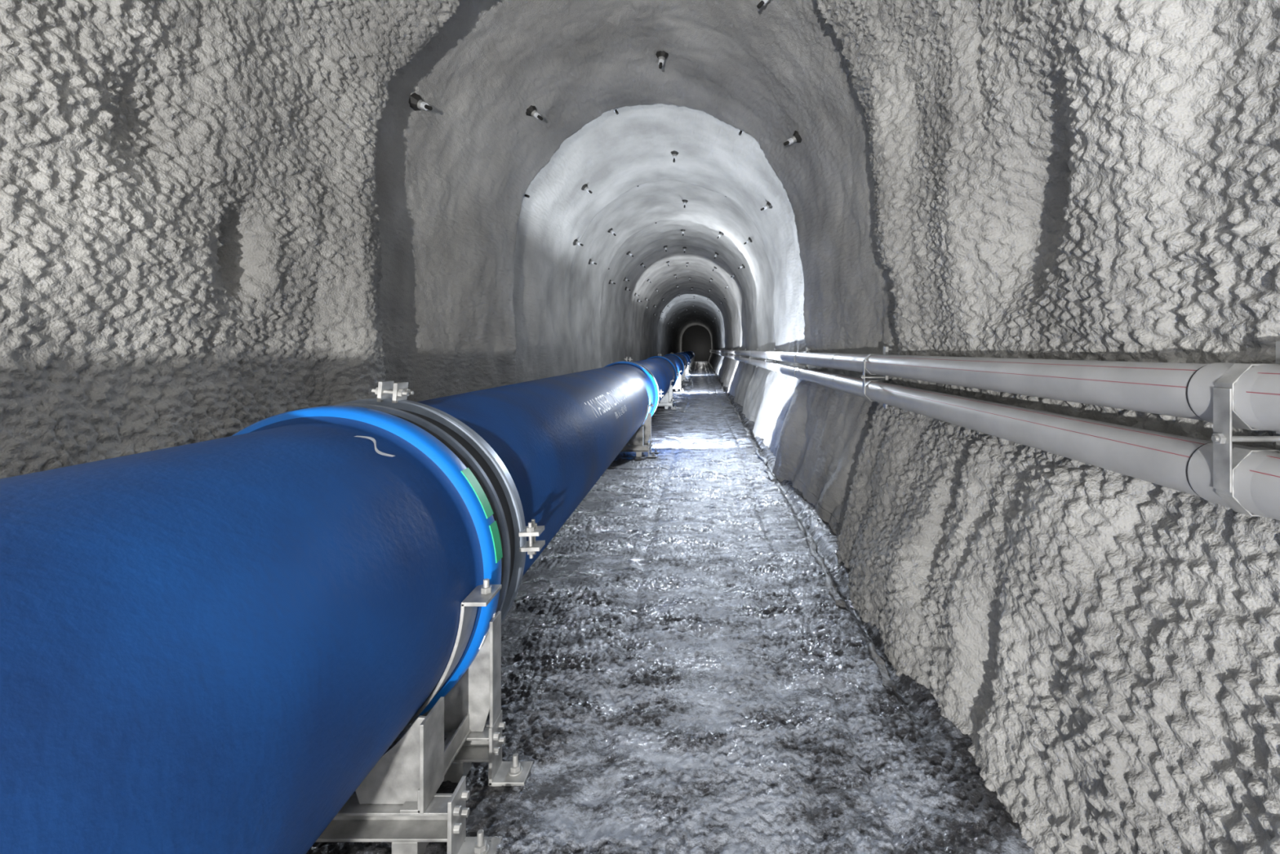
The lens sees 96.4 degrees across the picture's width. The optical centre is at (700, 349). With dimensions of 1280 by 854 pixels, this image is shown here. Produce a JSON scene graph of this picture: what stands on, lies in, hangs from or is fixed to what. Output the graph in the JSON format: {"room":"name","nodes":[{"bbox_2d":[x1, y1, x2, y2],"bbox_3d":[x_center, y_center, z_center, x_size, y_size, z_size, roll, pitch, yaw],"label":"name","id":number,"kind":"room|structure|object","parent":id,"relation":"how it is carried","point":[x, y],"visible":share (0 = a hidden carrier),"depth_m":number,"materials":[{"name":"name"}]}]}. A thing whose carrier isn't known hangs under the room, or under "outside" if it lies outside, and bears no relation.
{"room":"underground passage","nodes":[
{"label":"underground passage","id":0,"kind":"room"},
{"bbox_2d":[0,0,683,479],"bbox_3d":[-2.523,-0.322,37.008,0.614,4.028,82.016,0,0,0],"label":"wall","id":1,"kind":"structure","parent":0,"point":[219,219],"depth_m":3.14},
{"bbox_2d":[336,0,882,333],"bbox_3d":[-0.576,-2.863,37.008,3.946,1.390,82.016,0,0,0],"label":"ceiling","id":2,"kind":"structure","parent":0,"point":[777,69],"depth_m":6.64,"materials":[{"name":"grey concrete"}]},
{"bbox_2d":[408,0,801,328],"bbox_3d":[-0.671,-2.651,27.633,3.958,1.668,45.395,0,0,0],"label":"bolts","id":3,"kind":"object","parent":2,"relation":"attached to","point":[415,101],"visible":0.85,"depth_m":7.92,"materials":[{"name":"metal"}]},
{"bbox_2d":[306,360,1035,853],"bbox_3d":[-0.730,1.638,37.008,4.041,0.123,82.016,0,0,0],"label":"floor","id":4,"kind":"structure","parent":0,"point":[681,673],"depth_m":2.65,"materials":[{"name":"gravel"}]},
{"bbox_2d":[315,577,533,853],"bbox_3d":[-1.376,1.203,1.970,1.460,0.798,0.450,0,0,0],"label":"support","id":5,"kind":"object","parent":4,"relation":"on","point":[397,802],"visible":0.48,"depth_m":1.83,"materials":[{"name":"metal"}]},
{"bbox_2d":[0,380,545,853],"bbox_3d":[-1.376,0.834,-1.647,1.396,1.396,8.305,0,0,0],"label":"pipe","id":6,"kind":"object","parent":5,"relation":"on","point":[210,646],"visible":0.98,"depth_m":1.14,"materials":[{"name":"blue metal"}]},
{"bbox_2d":[620,401,658,457],"bbox_3d":[-1.376,1.203,8.670,1.460,0.798,0.450,0,0,0],"label":"support","id":7,"kind":"object","parent":4,"relation":"on","point":[638,443],"visible":0.46,"depth_m":8.53,"materials":[{"name":"metal"}]},
{"bbox_2d":[416,356,663,576],"bbox_3d":[-1.376,0.834,6.282,1.396,1.396,8.445,0,0,0],"label":"pipe","id":8,"kind":"object","parent":7,"relation":"on","point":[555,437],"visible":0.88,"depth_m":3.68,"materials":[{"name":"blue metal"}]},
{"bbox_2d":[657,378,676,408],"bbox_3d":[-1.376,1.203,15.470,1.460,0.798,0.450,0,0,0],"label":"support","id":9,"kind":"object","parent":4,"relation":"on","point":[665,402],"visible":0.53,"depth_m":15.33,"materials":[{"name":"metal"}]},
{"bbox_2d":[634,353,679,402],"bbox_3d":[-1.376,0.834,14.283,1.396,1.396,8.445,0,0,0],"label":"pipe","id":10,"kind":"object","parent":9,"relation":"on","point":[662,368],"visible":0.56,"depth_m":13.97,"materials":[{"name":"blue metal"}]},
{"bbox_2d":[672,369,684,391],"bbox_3d":[-1.376,1.203,22.170,1.460,0.798,0.450,0,0,0],"label":"support","id":11,"kind":"object","parent":4,"relation":"on","point":[677,385],"visible":0.37,"depth_m":22.03,"materials":[{"name":"metal"}]},
{"bbox_2d":[662,352,685,378],"bbox_3d":[-1.376,0.834,22.282,1.396,1.396,8.445,0,0,0],"label":"pipe","id":12,"kind":"object","parent":11,"relation":"on","point":[676,360],"visible":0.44,"depth_m":23.30,"materials":[{"name":"blue metal"}]},
{"bbox_2d":[680,365,687,381],"bbox_3d":[-1.376,1.203,28.970,1.460,0.798,0.450,0,0,0],"label":"support","id":13,"kind":"object","parent":4,"relation":"on","point":[683,375],"visible":0.39,"depth_m":28.87,"materials":[{"name":"metal"}]},
{"bbox_2d":[673,351,688,368],"bbox_3d":[-1.376,0.834,30.282,1.396,1.396,8.445,0,0,0],"label":"pipe","id":14,"kind":"object","parent":13,"relation":"on","point":[682,356],"visible":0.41,"depth_m":32.61,"materials":[{"name":"blue metal"}]},
{"bbox_2d":[706,360,897,691],"bbox_3d":[0.914,1.614,39.840,0.166,0.091,74.280,0,0,0],"label":"kerb","id":15,"kind":"object","parent":4,"relation":"on","point":[813,548],"visible":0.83,"depth_m":3.98,"materials":[{"name":"concrete"}]},
{"bbox_2d":[681,324,711,361],"bbox_3d":[-0.650,-0.950,77.750,5.100,5.700,0.300,0,0,0],"label":"wall","id":16,"kind":"structure","parent":0,"point":[696,339],"depth_m":77.60,"materials":[{"name":"metal"}]},
{"bbox_2d":[708,0,1279,853],"bbox_3d":[1.346,-0.299,37.008,0.788,4.047,82.016,0,0,0],"label":"wall","id":17,"kind":"structure","parent":0,"point":[1061,180],"depth_m":2.07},
{"bbox_2d":[749,348,757,367],"bbox_3d":[1.315,0.210,14.000,0.230,0.460,0.060,0,0,0],"label":"clamp","id":18,"kind":"object","parent":17,"relation":"attached to","point":[756,348],"visible":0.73,"depth_m":13.99,"materials":[{"name":"metal"}]},
{"bbox_2d":[764,348,777,373],"bbox_3d":[1.315,0.210,10.600,0.230,0.460,0.060,0,0,0],"label":"clamp","id":19,"kind":"object","parent":17,"relation":"attached to","point":[766,360],"visible":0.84,"depth_m":10.58,"materials":[{"name":"metal"}]},
{"bbox_2d":[792,347,810,381],"bbox_3d":[1.315,0.210,7.400,0.230,0.460,0.060,0,0,0],"label":"clamp","id":20,"kind":"object","parent":17,"relation":"attached to","point":[806,348],"visible":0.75,"depth_m":7.38,"materials":[{"name":"metal"}]},
{"bbox_2d":[861,346,892,408],"bbox_3d":[1.315,0.210,4.250,0.230,0.460,0.060,0,0,0],"label":"clamp","id":21,"kind":"object","parent":17,"relation":"attached to","point":[886,349],"visible":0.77,"depth_m":4.23,"materials":[{"name":"metal"}]},
{"bbox_2d":[710,351,1279,520],"bbox_3d":[1.300,0.308,34.768,0.154,0.154,77.336,0,0,0],"label":"conduit","id":22,"kind":"object","parent":17,"relation":"attached to","point":[1183,464],"visible":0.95,"depth_m":1.78,"materials":[{"name":"plastic"}]},
{"bbox_2d":[1211,341,1279,524],"bbox_3d":[1.315,0.210,1.330,0.230,0.460,0.060,0,0,0],"label":"clamp","id":23,"kind":"object","parent":17,"relation":"attached to","point":[1226,460],"visible":0.83,"depth_m":1.32,"materials":[{"name":"metal"}]},
{"bbox_2d":[710,349,1279,431],"bbox_3d":[1.300,0.110,34.768,0.154,0.154,77.336,0,0,0],"label":"conduit","id":24,"kind":"object","parent":23,"relation":"attached to","point":[1184,390],"visible":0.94,"depth_m":1.77,"materials":[{"name":"plastic"}]},
{"bbox_3d":[-1.376,1.203,35.970,1.460,0.798,0.450,0,0,0],"label":"support","id":25,"kind":"object","parent":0,"visible":0},
{"bbox_2d":[680,351,690,365],"bbox_3d":[-1.376,0.834,38.282,1.396,1.396,8.445,0,0,0],"label":"pipe","id":26,"kind":"object","parent":25,"relation":"on","point":[686,355],"visible":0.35,"depth_m":41.66,"materials":[{"name":"blue metal"}]},
{"bbox_3d":[-1.376,1.203,49.970,1.460,0.798,0.450,0,0,0],"label":"support","id":27,"kind":"object","parent":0,"visible":0},
{"bbox_2d":[683,351,693,362],"bbox_3d":[-1.376,0.834,46.282,1.396,1.396,8.445,0,0,0],"label":"pipe","id":28,"kind":"object","parent":27,"relation":"on","point":[686,352],"visible":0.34,"depth_m":50.03,"materials":[{"name":"blue metal"}]}
]}

